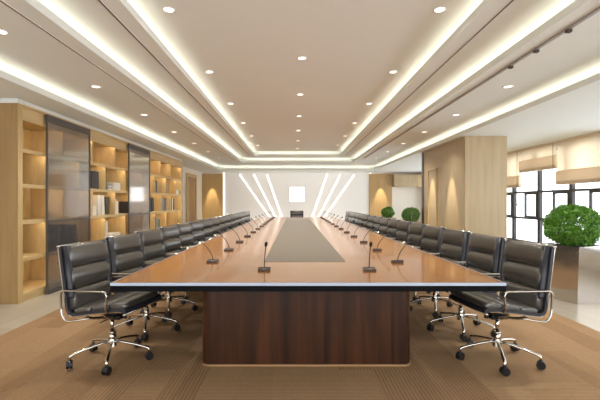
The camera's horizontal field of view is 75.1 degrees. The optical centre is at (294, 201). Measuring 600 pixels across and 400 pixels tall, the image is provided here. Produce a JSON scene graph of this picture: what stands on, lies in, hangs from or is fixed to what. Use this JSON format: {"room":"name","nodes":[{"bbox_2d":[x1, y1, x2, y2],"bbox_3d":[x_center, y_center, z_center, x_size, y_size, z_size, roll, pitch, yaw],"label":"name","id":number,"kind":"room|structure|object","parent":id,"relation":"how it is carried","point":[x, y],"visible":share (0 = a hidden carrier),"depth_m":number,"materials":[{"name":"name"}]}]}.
{"room":"conference room","nodes":[
{"label":"conference room","id":0,"kind":"room"},
{"bbox_2d":[183,167,201,222],"bbox_3d":[-4.250,-0.350,7.325,0.200,3.300,20.650,0,0,0],"label":"wall","id":1,"kind":"structure","parent":0,"point":[185,169],"depth_m":16.60,"materials":[{"name":"paint"}]},
{"bbox_2d":[0,98,181,160],"bbox_3d":[-3.843,-1.292,8.610,0.614,0.056,7.280,0,0,0],"label":"trim","id":2,"kind":"structure","parent":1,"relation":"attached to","point":[2,100],"depth_m":6.06,"materials":[{"name":"paint"}]},
{"bbox_2d":[186,172,196,221],"bbox_3d":[-4.105,0.090,15.550,0.090,2.420,1.500,0,0,0],"label":"door","id":3,"kind":"structure","parent":1,"relation":"in","point":[191,179],"depth_m":15.52,"materials":[{"name":"brown wood"}]},
{"bbox_2d":[202,172,391,219],"bbox_3d":[0.800,-0.350,17.551,10.300,3.300,0.198,0,0,0],"label":"wall","id":4,"kind":"structure","parent":0,"point":[238,197],"depth_m":17.45,"materials":[{"name":"white paint"}]},
{"bbox_2d":[202,174,222,218],"bbox_3d":[-3.690,0.020,17.425,0.920,2.560,0.050,0,0,0],"label":"wall","id":5,"kind":"structure","parent":4,"relation":"attached to","point":[212,184],"depth_m":17.40,"materials":[{"name":"brown wood"}]},
{"bbox_2d":[223,173,224,214],"bbox_3d":[-3.175,0.000,17.435,0.050,2.600,0.030,0,0,0],"label":"light line","id":6,"kind":"object","parent":4,"relation":"attached to","point":[223,173],"visible":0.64,"depth_m":17.42,"materials":[{"name":"white"}]},
{"bbox_2d":[240,175,269,216],"bbox_3d":[-1.590,0.030,17.440,1.824,2.500,0.020,0,0,0],"label":"light line","id":7,"kind":"object","parent":4,"relation":"attached to","point":[240,175],"visible":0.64,"depth_m":17.43,"materials":[{"name":"white plastic"}]},
{"bbox_2d":[254,175,275,216],"bbox_3d":[-1.205,0.030,17.440,1.334,2.500,0.020,0,0,0],"label":"light line","id":8,"kind":"object","parent":4,"relation":"attached to","point":[254,175],"visible":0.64,"depth_m":17.43,"materials":[{"name":"white"}]},
{"bbox_2d":[267,175,281,216],"bbox_3d":[-0.815,0.030,17.440,0.934,2.500,0.020,0,0,0],"label":"light line","id":9,"kind":"object","parent":4,"relation":"attached to","point":[267,175],"visible":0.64,"depth_m":17.43,"materials":[{"name":"white"}]},
{"bbox_2d":[290,187,303,201],"bbox_3d":[0.090,-0.340,17.427,0.660,0.660,0.045,0,0,0],"label":"wall screen","id":10,"kind":"object","parent":4,"relation":"attached to","point":[296,193],"visible":1,"depth_m":17.40,"materials":[{"name":"white"}]},
{"bbox_2d":[312,175,326,216],"bbox_3d":[0.995,0.030,17.440,0.934,2.500,0.020,0,0,0],"label":"light line","id":11,"kind":"object","parent":4,"relation":"attached to","point":[326,175],"visible":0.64,"depth_m":17.43,"materials":[{"name":"white"}]},
{"bbox_2d":[318,175,340,216],"bbox_3d":[1.385,0.030,17.440,1.334,2.500,0.020,0,0,0],"label":"light line","id":12,"kind":"object","parent":4,"relation":"attached to","point":[339,175],"visible":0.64,"depth_m":17.43,"materials":[{"name":"white"}]},
{"bbox_2d":[324,175,353,216],"bbox_3d":[1.770,0.030,17.440,1.824,2.500,0.020,0,0,0],"label":"light line","id":13,"kind":"object","parent":4,"relation":"attached to","point":[353,175],"visible":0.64,"depth_m":17.43,"materials":[{"name":"white"}]},
{"bbox_2d":[369,174,391,216],"bbox_3d":[3.820,0.020,17.425,1.020,2.560,0.050,0,0,0],"label":"wall","id":14,"kind":"structure","parent":4,"relation":"attached to","point":[380,185],"depth_m":17.40,"materials":[{"name":"brown wood"}]},
{"bbox_2d":[392,175,417,186],"bbox_3d":[4.870,-0.940,17.265,1.040,0.520,0.330,0,0,0],"label":"trim","id":15,"kind":"structure","parent":4,"relation":"attached to","point":[397,180],"depth_m":17.10,"materials":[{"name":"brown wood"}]},
{"bbox_2d":[392,172,421,223],"bbox_3d":[5.043,-0.010,17.442,1.415,2.620,0.015,0,0,0],"label":"wall","id":16,"kind":"structure","parent":4,"relation":"attached to","point":[402,197],"depth_m":17.43,"materials":[{"name":"paint"}]},
{"bbox_2d":[418,175,421,186],"bbox_3d":[5.540,-0.930,17.260,0.300,0.540,0.340,0,0,0],"label":"trim","id":17,"kind":"structure","parent":4,"relation":"attached to","point":[419,176],"depth_m":17.09,"materials":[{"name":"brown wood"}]},
{"bbox_2d":[0,0,599,171],"bbox_3d":[0.800,-1.685,7.325,10.300,0.730,20.650,0,0,0],"label":"ceiling","id":18,"kind":"structure","parent":0,"point":[252,48],"depth_m":5.02,"materials":[{"name":"paint"}]},
{"bbox_2d":[0,29,9,34],"bbox_3d":[-2.590,-1.497,3.430,0.136,0.006,0.136,0,0,0],"label":"recessed light","id":19,"kind":"object","parent":18,"relation":"in","point":[2,31],"visible":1,"depth_m":3.44,"materials":[{"name":"white"}]},
{"bbox_2d":[90,85,101,88],"bbox_3d":[-2.590,-1.497,5.070,0.136,0.006,0.136,0,0,0],"label":"recessed light","id":20,"kind":"object","parent":18,"relation":"in","point":[92,86],"visible":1,"depth_m":5.05,"materials":[{"name":"white"}]},
{"bbox_2d":[0,0,234,160],"bbox_3d":[-2.190,-1.497,7.600,0.032,0.006,13.200,0,0,0],"label":"air slot","id":21,"kind":"object","parent":18,"relation":"attached to","point":[1,1],"visible":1,"depth_m":4.01,"materials":[{"name":"black metal"}]},
{"bbox_2d":[161,6,175,13],"bbox_3d":[-1.220,-1.857,3.770,0.136,0.006,0.136,0,0,0],"label":"recessed light","id":22,"kind":"object","parent":18,"relation":"in","point":[167,9],"visible":1,"depth_m":3.76,"materials":[{"name":"white"}]},
{"bbox_2d":[97,0,248,154],"bbox_3d":[-1.630,-1.677,7.450,0.032,0.006,12.900,0,0,0],"label":"air slot","id":23,"kind":"object","parent":18,"relation":"attached to","point":[121,23],"visible":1,"depth_m":4.46,"materials":[{"name":"black metal"}]},
{"bbox_2d":[297,56,306,59],"bbox_3d":[0.090,-1.857,5.040,0.136,0.006,0.136,0,0,0],"label":"recessed light","id":24,"kind":"object","parent":18,"relation":"in","point":[299,57],"visible":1,"depth_m":5.04,"materials":[{"name":"white"}]},
{"bbox_2d":[346,0,514,154],"bbox_3d":[1.810,-1.677,7.450,0.032,0.006,12.900,0,0,0],"label":"air slot","id":25,"kind":"object","parent":18,"relation":"attached to","point":[499,12],"visible":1,"depth_m":4.46,"materials":[{"name":"black metal"}]},
{"bbox_2d":[432,6,446,13],"bbox_3d":[1.400,-1.857,3.770,0.136,0.006,0.136,0,0,0],"label":"recessed light","id":26,"kind":"object","parent":18,"relation":"in","point":[440,9],"visible":1,"depth_m":3.76,"materials":[{"name":"white"}]},
{"bbox_2d":[364,7,599,157],"bbox_3d":[2.350,-1.478,7.200,0.044,0.045,12.000,0,0,0],"label":"track","id":27,"kind":"object","parent":18,"relation":"attached to","point":[568,29],"visible":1,"depth_m":4.08,"materials":[{"name":"black metal"}]},
{"bbox_2d":[502,85,513,88],"bbox_3d":[2.770,-1.497,5.070,0.136,0.006,0.136,0,0,0],"label":"recessed light","id":28,"kind":"object","parent":18,"relation":"in","point":[506,86],"visible":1,"depth_m":5.05,"materials":[{"name":"white"}]},
{"bbox_2d":[519,141,556,189],"bbox_3d":[5.663,-0.788,9.135,0.123,1.057,1.366,0,0,0],"label":"blind","id":29,"kind":"object","parent":18,"relation":"hanging from","point":[544,156],"visible":1,"depth_m":9.03,"materials":[{"name":"beige fabric"}]},
{"bbox_2d":[555,131,599,184],"bbox_3d":[5.663,-0.609,7.750,0.123,1.417,1.396,0,0,0],"label":"blind","id":30,"kind":"object","parent":18,"relation":"hanging from","point":[578,157],"visible":1,"depth_m":7.78,"materials":[{"name":"beige fabric"}]},
{"bbox_2d":[0,290,599,335],"bbox_3d":[0.800,1.350,7.325,10.500,0.100,20.650,0,0,0],"label":"floor","id":31,"kind":"structure","parent":0,"point":[12,316],"depth_m":4.63,"materials":[{"name":"beige stone"}]},
{"bbox_2d":[0,103,182,303],"bbox_3d":[-3.825,0.019,8.610,0.650,2.562,7.280,0,0,0],"label":"bookshelf","id":32,"kind":"object","parent":31,"relation":"on","point":[22,127],"visible":0.73,"depth_m":5.94,"materials":[{"name":"beige wood"}]},
{"bbox_2d":[48,228,51,251],"bbox_3d":[-3.680,0.553,5.668,0.240,0.342,0.095,0,0,0],"label":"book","id":33,"kind":"object","parent":32,"relation":"on","point":[49,229],"visible":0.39,"depth_m":5.67,"materials":[{"name":"paper"}]},
{"bbox_2d":[52,229,55,250],"bbox_3d":[-3.680,0.563,5.772,0.240,0.323,0.095,0,0,0],"label":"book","id":34,"kind":"object","parent":32,"relation":"on","point":[53,230],"visible":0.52,"depth_m":5.76,"materials":[{"name":"paper"}]},
{"bbox_2d":[48,226,60,249],"bbox_3d":[-3.680,0.544,5.878,0.240,0.361,0.095,0,0,0],"label":"book","id":35,"kind":"object","parent":32,"relation":"on","point":[58,228],"visible":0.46,"depth_m":5.85,"materials":[{"name":"paper"}]},
{"bbox_2d":[48,224,64,244],"bbox_3d":[-3.680,0.534,5.982,0.240,0.380,0.095,0,0,0],"label":"book","id":36,"kind":"object","parent":32,"relation":"on","point":[61,225],"visible":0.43,"depth_m":6.00,"materials":[{"name":"paper"}]},
{"bbox_2d":[44,114,89,294],"bbox_3d":[-3.485,0.035,6.045,0.060,2.530,1.150,0,0,0],"label":"glass screen","id":37,"kind":"object","parent":32,"relation":"attached to","point":[51,119],"visible":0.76,"depth_m":5.70,"materials":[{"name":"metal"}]},
{"bbox_2d":[65,226,68,243],"bbox_3d":[-3.680,0.553,6.088,0.240,0.342,0.095,0,0,0],"label":"book","id":38,"kind":"object","parent":32,"relation":"on","point":[66,227],"visible":0.32,"depth_m":6.10,"materials":[{"name":"paper"}]},
{"bbox_2d":[65,224,75,243],"bbox_3d":[-3.680,0.544,6.298,0.240,0.361,0.095,0,0,0],"label":"book","id":39,"kind":"object","parent":32,"relation":"on","point":[73,226],"visible":0.38,"depth_m":6.28,"materials":[{"name":"paper"}]},
{"bbox_2d":[69,227,71,243],"bbox_3d":[-3.680,0.563,6.192,0.240,0.323,0.095,0,0,0],"label":"book","id":40,"kind":"object","parent":32,"relation":"on","point":[70,228],"visible":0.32,"depth_m":6.18,"materials":[{"name":"paper"}]},
{"bbox_2d":[80,171,94,188],"bbox_3d":[-3.660,-0.391,6.890,0.200,0.310,0.120,0,0,0],"label":"book","id":41,"kind":"object","parent":32,"relation":"on","point":[83,174],"visible":0.77,"depth_m":6.83,"materials":[{"name":"paper"}]},
{"bbox_2d":[93,205,95,215],"bbox_3d":[-3.660,0.149,6.930,0.200,0.180,0.120,0,0,0],"label":"book","id":42,"kind":"object","parent":32,"relation":"on","point":[94,206],"visible":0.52,"depth_m":6.92,"materials":[{"name":"paper"}]},
{"bbox_2d":[93,195,100,214],"bbox_3d":[-3.660,0.056,7.106,0.200,0.367,0.131,0,0,0],"label":"book","id":43,"kind":"object","parent":32,"relation":"on","point":[96,198],"visible":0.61,"depth_m":7.07,"materials":[{"name":"paper"}]},
{"bbox_2d":[95,171,98,188],"bbox_3d":[-3.660,-0.391,7.015,0.200,0.310,0.120,0,0,0],"label":"book","id":44,"kind":"object","parent":32,"relation":"on","point":[96,173],"visible":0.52,"depth_m":6.99,"materials":[{"name":"paper"}]},
{"bbox_2d":[101,195,104,214],"bbox_3d":[-3.660,0.058,7.235,0.200,0.362,0.131,0,0,0],"label":"book","id":45,"kind":"object","parent":32,"relation":"on","point":[102,196],"visible":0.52,"depth_m":7.21,"materials":[{"name":"paper"}]},
{"bbox_2d":[104,197,108,214],"bbox_3d":[-3.660,0.070,7.406,0.200,0.340,0.152,0,0,0],"label":"book","id":46,"kind":"object","parent":32,"relation":"on","point":[106,199],"visible":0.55,"depth_m":7.37,"materials":[{"name":"paper"}]},
{"bbox_2d":[106,221,107,236],"bbox_3d":[-3.660,0.544,7.360,0.200,0.360,0.100,0,0,0],"label":"book","id":47,"kind":"object","parent":32,"relation":"on","point":[106,221],"visible":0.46,"depth_m":7.38,"materials":[{"name":"paper"}]},
{"bbox_2d":[107,182,120,189],"bbox_3d":[-3.659,-0.310,7.810,0.205,0.150,0.306,0,0,0],"label":"storage box","id":48,"kind":"object","parent":32,"relation":"on","point":[115,186],"visible":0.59,"depth_m":7.73,"materials":[{"name":"beige cardboard"}]},
{"bbox_2d":[108,232,120,236],"bbox_3d":[-3.659,0.669,7.710,0.205,0.110,0.506,0,0,0],"label":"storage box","id":49,"kind":"object","parent":32,"relation":"on","point":[109,233],"visible":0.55,"depth_m":7.73,"materials":[{"name":"beige cardboard"}]},
{"bbox_2d":[119,202,130,212],"bbox_3d":[-3.660,0.115,8.390,0.200,0.250,0.120,0,0,0],"label":"book","id":50,"kind":"object","parent":32,"relation":"on","point":[123,206],"visible":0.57,"depth_m":8.33,"materials":[{"name":"paper"}]},
{"bbox_2d":[128,143,149,233],"bbox_3d":[-3.485,0.035,8.760,0.060,2.530,1.180,0,0,0],"label":"glass screen","id":51,"kind":"object","parent":32,"relation":"attached to","point":[130,146],"visible":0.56,"depth_m":8.24,"materials":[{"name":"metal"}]},
{"bbox_2d":[150,198,153,211],"bbox_3d":[-3.660,0.069,9.764,0.200,0.341,0.168,0,0,0],"label":"book","id":52,"kind":"object","parent":32,"relation":"on","point":[152,199],"visible":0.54,"depth_m":9.74,"materials":[{"name":"paper"}]},
{"bbox_2d":[0,292,599,399],"bbox_3d":[0.090,1.296,6.950,5.880,0.008,19.900,0,0,0],"label":"carpet","id":53,"kind":"object","parent":31,"relation":"on","point":[34,355],"visible":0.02,"depth_m":3.03,"materials":[{"name":"brown carpet"}]},
{"bbox_2d":[56,239,161,375],"bbox_3d":[-1.477,0.808,3.193,0.653,0.950,0.631,0,0,11],"label":"office chair","id":54,"kind":"object","parent":53,"relation":"on","point":[85,267],"visible":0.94,"depth_m":3.08,"materials":[{"name":"black leather"}]},
{"bbox_2d":[103,233,180,340],"bbox_3d":[-1.468,0.808,3.906,0.651,0.950,0.628,0,0,12],"label":"office chair","id":55,"kind":"object","parent":53,"relation":"on","point":[126,253],"visible":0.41,"depth_m":3.87,"materials":[{"name":"leather"}]},
{"bbox_2d":[134,228,197,317],"bbox_3d":[-1.475,0.808,4.618,0.650,0.950,0.626,0,0,12],"label":"office chair","id":56,"kind":"object","parent":53,"relation":"on","point":[153,241],"visible":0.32,"depth_m":4.59,"materials":[{"name":"leather"}]},
{"bbox_2d":[156,225,188,299],"bbox_3d":[-1.480,0.808,5.328,0.655,0.950,0.633,0,0,11],"label":"office chair","id":57,"kind":"object","parent":53,"relation":"on","point":[172,238],"visible":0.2,"depth_m":5.33,"materials":[{"name":"leather"}]},
{"bbox_2d":[172,222,199,250],"bbox_3d":[-1.490,0.808,6.041,0.654,0.950,0.632,0,0,11],"label":"office chair","id":58,"kind":"object","parent":53,"relation":"on","point":[186,232],"visible":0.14,"depth_m":6.06,"materials":[{"name":"metal"}]},
{"bbox_2d":[186,220,204,245],"bbox_3d":[-1.487,0.808,6.755,0.648,0.950,0.623,0,0,13],"label":"office chair","id":59,"kind":"object","parent":53,"relation":"on","point":[197,226],"visible":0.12,"depth_m":6.77,"materials":[{"name":"metal"}]},
{"bbox_2d":[197,219,218,240],"bbox_3d":[-1.477,0.808,7.461,0.651,0.950,0.632,0,0,10],"label":"office chair","id":60,"kind":"object","parent":53,"relation":"on","point":[207,224],"visible":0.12,"depth_m":7.49,"materials":[{"name":"metal"}]},
{"bbox_2d":[206,217,224,237],"bbox_3d":[-1.475,0.808,8.178,0.651,0.950,0.628,0,0,12],"label":"office chair","id":61,"kind":"object","parent":53,"relation":"on","point":[215,221],"visible":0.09,"depth_m":8.21,"materials":[{"name":"metal"}]},
{"bbox_2d":[213,216,229,233],"bbox_3d":[-1.483,0.808,8.889,0.653,0.950,0.630,0,0,11],"label":"office chair","id":62,"kind":"object","parent":53,"relation":"on","point":[221,218],"visible":0.1,"depth_m":8.98,"materials":[{"name":"leather"}]},
{"bbox_2d":[223,215,234,231],"bbox_3d":[-1.469,0.808,9.597,0.646,0.950,0.628,0,0,10],"label":"office chair","id":63,"kind":"object","parent":53,"relation":"on","point":[226,217],"visible":0.1,"depth_m":9.65,"materials":[{"name":"metal"}]},
{"bbox_2d":[229,214,238,229],"bbox_3d":[-1.475,0.808,10.314,0.650,0.950,0.626,0,0,12],"label":"office chair","id":64,"kind":"object","parent":53,"relation":"on","point":[232,218],"visible":0.16,"depth_m":10.40,"materials":[{"name":"metal"}]},
{"bbox_2d":[234,213,239,227],"bbox_3d":[-1.466,0.808,11.025,0.654,0.950,0.631,0,0,11],"label":"office chair","id":65,"kind":"object","parent":53,"relation":"on","point":[236,214],"visible":0.11,"depth_m":11.09,"materials":[{"name":"leather"}]},
{"bbox_2d":[233,213,245,225],"bbox_3d":[-1.481,0.808,11.733,0.649,0.950,0.630,0,0,10],"label":"office chair","id":66,"kind":"object","parent":53,"relation":"on","point":[239,214],"visible":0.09,"depth_m":11.82,"materials":[{"name":"leather"}]},
{"bbox_2d":[238,212,247,222],"bbox_3d":[-1.486,0.808,12.445,0.647,0.950,0.628,0,0,9],"label":"office chair","id":67,"kind":"object","parent":53,"relation":"on","point":[242,213],"visible":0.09,"depth_m":12.54,"materials":[{"name":"metal"}]},
{"bbox_2d":[244,212,250,221],"bbox_3d":[-1.469,0.808,13.161,0.652,0.950,0.629,0,0,11],"label":"office chair","id":68,"kind":"object","parent":53,"relation":"on","point":[245,213],"visible":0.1,"depth_m":13.22,"materials":[{"name":"metal"}]},
{"bbox_2d":[243,211,252,220],"bbox_3d":[-1.478,0.808,13.874,0.649,0.950,0.625,0,0,12],"label":"office chair","id":69,"kind":"object","parent":53,"relation":"on","point":[248,212],"visible":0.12,"depth_m":13.97,"materials":[{"name":"metal"}]},
{"bbox_2d":[290,211,302,216],"bbox_3d":[0.091,0.808,14.783,0.624,0.950,0.647,0,0,0],"label":"office chair","id":70,"kind":"object","parent":53,"relation":"on","point":[292,213],"visible":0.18,"depth_m":14.97,"materials":[{"name":"leather"}]},
{"bbox_2d":[110,217,506,365],"bbox_3d":[0.090,0.920,8.475,2.690,0.743,11.662,0,0,0],"label":"conference table","id":71,"kind":"object","parent":53,"relation":"on","point":[317,304],"visible":1,"depth_m":3.07,"materials":[{"name":"orange wood"}]},
{"bbox_2d":[197,238,218,262],"bbox_3d":[-0.799,0.438,3.553,0.198,0.223,0.070,0,0,3],"label":"table microphone","id":72,"kind":"object","parent":71,"relation":"on","point":[212,260],"visible":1,"depth_m":3.56,"materials":[{"name":"black plastic"}]},
{"bbox_2d":[216,231,233,250],"bbox_3d":[-0.799,0.438,4.423,0.198,0.223,0.070,0,0,6],"label":"table microphone","id":73,"kind":"object","parent":71,"relation":"on","point":[218,232],"visible":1,"depth_m":4.43,"materials":[{"name":"black plastic"}]},
{"bbox_2d":[229,226,243,242],"bbox_3d":[-0.799,0.438,5.284,0.198,0.223,0.070,0,0,-3],"label":"table microphone","id":74,"kind":"object","parent":71,"relation":"on","point":[239,240],"visible":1,"depth_m":5.29,"materials":[{"name":"black plastic"}]},
{"bbox_2d":[258,242,270,270],"bbox_3d":[-0.246,0.434,3.120,0.100,0.232,0.070,0,0,0],"label":"table microphone","id":75,"kind":"object","parent":71,"relation":"on","point":[264,268],"visible":1,"depth_m":3.12,"materials":[{"name":"black plastic"}]},
{"bbox_2d":[360,226,374,242],"bbox_3d":[0.979,0.438,5.282,0.198,0.223,0.070,0,0,5],"label":"table microphone","id":76,"kind":"object","parent":71,"relation":"on","point":[373,227],"visible":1,"depth_m":5.25,"materials":[{"name":"black plastic"}]},
{"bbox_2d":[363,242,376,270],"bbox_3d":[0.596,0.434,3.120,0.100,0.232,0.070,0,0,0],"label":"table microphone","id":77,"kind":"object","parent":71,"relation":"on","point":[369,268],"visible":1,"depth_m":3.12,"materials":[{"name":"black plastic"}]},
{"bbox_2d":[372,231,390,250],"bbox_3d":[0.979,0.438,4.412,0.198,0.223,0.070,0,0,6],"label":"table microphone","id":78,"kind":"object","parent":71,"relation":"on","point":[388,232],"visible":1,"depth_m":4.39,"materials":[{"name":"black plastic"}]},
{"bbox_2d":[391,238,412,262],"bbox_3d":[0.979,0.438,3.555,0.198,0.223,0.070,0,0,-6],"label":"table microphone","id":79,"kind":"object","parent":71,"relation":"on","point":[411,239],"visible":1,"depth_m":3.53,"materials":[{"name":"black plastic"}]},
{"bbox_2d":[343,211,350,220],"bbox_3d":[1.629,0.808,13.870,0.659,0.950,0.632,0,0,-7],"label":"office chair","id":80,"kind":"object","parent":53,"relation":"on","point":[347,212],"visible":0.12,"depth_m":13.86,"materials":[{"name":"metal"}]},
{"bbox_2d":[348,212,355,222],"bbox_3d":[1.625,0.808,12.446,0.659,0.950,0.632,0,0,-7],"label":"office chair","id":81,"kind":"object","parent":53,"relation":"on","point":[352,213],"visible":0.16,"depth_m":12.48,"materials":[{"name":"metal"}]},
{"bbox_2d":[351,213,361,225],"bbox_3d":[1.635,0.808,11.733,0.660,0.950,0.632,0,0,-6],"label":"office chair","id":82,"kind":"object","parent":53,"relation":"on","point":[356,214],"visible":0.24,"depth_m":11.70,"materials":[{"name":"leather"}]},
{"bbox_2d":[358,214,362,225],"bbox_3d":[1.641,0.808,11.023,0.659,0.950,0.632,0,0,-8],"label":"office chair","id":83,"kind":"object","parent":53,"relation":"on","point":[360,215],"visible":0.14,"depth_m":11.08,"materials":[{"name":"metal"}]},
{"bbox_2d":[360,214,368,227],"bbox_3d":[1.629,0.808,10.313,0.657,0.950,0.630,0,0,-9],"label":"office chair","id":84,"kind":"object","parent":53,"relation":"on","point":[365,216],"visible":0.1,"depth_m":10.32,"materials":[{"name":"metal"}]},
{"bbox_2d":[364,215,373,229],"bbox_3d":[1.651,0.808,9.600,0.658,0.950,0.631,0,0,-9],"label":"office chair","id":85,"kind":"object","parent":53,"relation":"on","point":[370,217],"visible":0.1,"depth_m":9.64,"materials":[{"name":"leather"}]},
{"bbox_2d":[370,216,382,233],"bbox_3d":[1.642,0.808,8.886,0.660,0.950,0.632,0,0,-6],"label":"office chair","id":86,"kind":"object","parent":53,"relation":"on","point":[376,223],"visible":0.19,"depth_m":8.89,"materials":[{"name":"leather"}]},
{"bbox_2d":[375,217,392,236],"bbox_3d":[1.641,0.808,8.175,0.658,0.950,0.631,0,0,-8],"label":"office chair","id":87,"kind":"object","parent":53,"relation":"on","point":[383,227],"visible":0.14,"depth_m":8.17,"materials":[{"name":"leather"}]},
{"bbox_2d":[382,219,402,239],"bbox_3d":[1.649,0.808,7.465,0.657,0.950,0.630,0,0,-9],"label":"office chair","id":88,"kind":"object","parent":53,"relation":"on","point":[392,223],"visible":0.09,"depth_m":7.47,"materials":[{"name":"leather"}]},
{"bbox_2d":[395,220,413,242],"bbox_3d":[1.635,0.808,6.752,0.658,0.950,0.631,0,0,-8],"label":"office chair","id":89,"kind":"object","parent":53,"relation":"on","point":[402,226],"visible":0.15,"depth_m":6.73,"materials":[{"name":"leather"}]},
{"bbox_2d":[403,223,427,249],"bbox_3d":[1.639,0.808,6.040,0.658,0.950,0.631,0,0,-9],"label":"office chair","id":90,"kind":"object","parent":53,"relation":"on","point":[415,230],"visible":0.16,"depth_m":6.03,"materials":[{"name":"leather"}]},
{"bbox_2d":[412,225,445,299],"bbox_3d":[1.631,0.808,5.330,0.664,0.950,0.636,0,0,-9],"label":"office chair","id":91,"kind":"object","parent":53,"relation":"on","point":[431,235],"visible":0.26,"depth_m":5.27,"materials":[{"name":"leather"}]},
{"bbox_2d":[410,228,471,317],"bbox_3d":[1.638,0.808,4.617,0.658,0.950,0.630,0,0,-9],"label":"office chair","id":92,"kind":"object","parent":53,"relation":"on","point":[454,243],"visible":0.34,"depth_m":4.57,"materials":[{"name":"leather"}]},
{"bbox_2d":[427,233,505,341],"bbox_3d":[1.641,0.808,3.901,0.660,0.950,0.632,0,0,-6],"label":"office chair","id":93,"kind":"object","parent":53,"relation":"on","point":[484,253],"visible":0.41,"depth_m":3.84,"materials":[{"name":"leather"}]},
{"bbox_2d":[449,239,556,376],"bbox_3d":[1.636,0.808,3.192,0.658,0.950,0.631,0,0,-8],"label":"office chair","id":94,"kind":"object","parent":53,"relation":"on","point":[526,269],"visible":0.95,"depth_m":3.07,"materials":[{"name":"leather"}]},
{"bbox_2d":[381,206,395,218],"bbox_3d":[3.342,0.722,14.007,0.501,1.155,0.511,0,0,-18],"label":"bush","id":95,"kind":"object","parent":31,"relation":"on","point":[389,213],"visible":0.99,"depth_m":13.89,"materials":[{"name":"green plant"}]},
{"bbox_2d":[401,207,421,222],"bbox_3d":[3.261,0.714,10.995,0.533,1.172,0.534,0,0,-11],"label":"bush","id":96,"kind":"object","parent":31,"relation":"on","point":[415,213],"visible":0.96,"depth_m":10.91,"materials":[{"name":"green plant"}]},
{"bbox_2d":[539,204,599,304],"bbox_3d":[3.715,0.659,5.218,0.708,1.282,0.714,0,0,-9],"label":"potted plant","id":97,"kind":"object","parent":31,"relation":"on","point":[576,268],"visible":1,"depth_m":5.02,"materials":[{"name":"green plant"}]},
{"bbox_2d":[539,242,599,304],"bbox_3d":[3.710,0.932,5.220,0.550,0.735,0.550,0,0,-20],"label":"planter","id":98,"kind":"object","parent":31,"relation":"on","point":[576,268],"depth_m":5.01,"materials":[{"name":"metal"}]},
{"bbox_2d":[422,136,506,239],"bbox_3d":[3.805,-0.009,9.120,0.870,2.617,2.640,0,0,0],"label":"wooden pillar","id":99,"kind":"structure","parent":0,"point":[464,179],"depth_m":7.80,"materials":[{"name":"brown wood"}]},
{"bbox_3d":[5.850,-0.350,7.325,0.200,3.300,20.650,0,0,0],"label":"wall","id":100,"kind":"structure","parent":0,"visible":0},
{"bbox_2d":[507,188,512,239],"bbox_3d":[5.825,-0.090,10.912,0.080,2.220,1.085,0,0,0],"label":"window","id":101,"kind":"structure","parent":100,"relation":"in","point":[508,193],"depth_m":10.42,"materials":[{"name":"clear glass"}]},
{"bbox_2d":[513,171,537,242],"bbox_3d":[5.825,-0.090,9.828,0.080,2.220,1.085,0,0,0],"label":"window","id":102,"kind":"structure","parent":100,"relation":"in","point":[515,217],"depth_m":9.83,"materials":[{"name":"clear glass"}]},
{"bbox_2d":[507,150,521,205],"bbox_3d":[5.663,-0.609,10.510,0.123,1.417,1.376,0,0,0],"label":"blind","id":103,"kind":"object","parent":102,"relation":"attached to","point":[514,178],"visible":0.51,"depth_m":10.09,"materials":[{"name":"beige fabric"}]},
{"bbox_2d":[538,170,570,242],"bbox_3d":[5.825,-0.090,8.742,0.080,2.220,1.085,0,0,0],"label":"window","id":104,"kind":"structure","parent":100,"relation":"in","point":[541,191],"depth_m":9.24,"materials":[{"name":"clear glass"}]},
{"bbox_2d":[571,184,599,224],"bbox_3d":[5.825,-0.090,7.657,0.080,2.220,1.085,0,0,0],"label":"window","id":105,"kind":"structure","parent":100,"relation":"in","point":[573,186],"depth_m":7.81,"materials":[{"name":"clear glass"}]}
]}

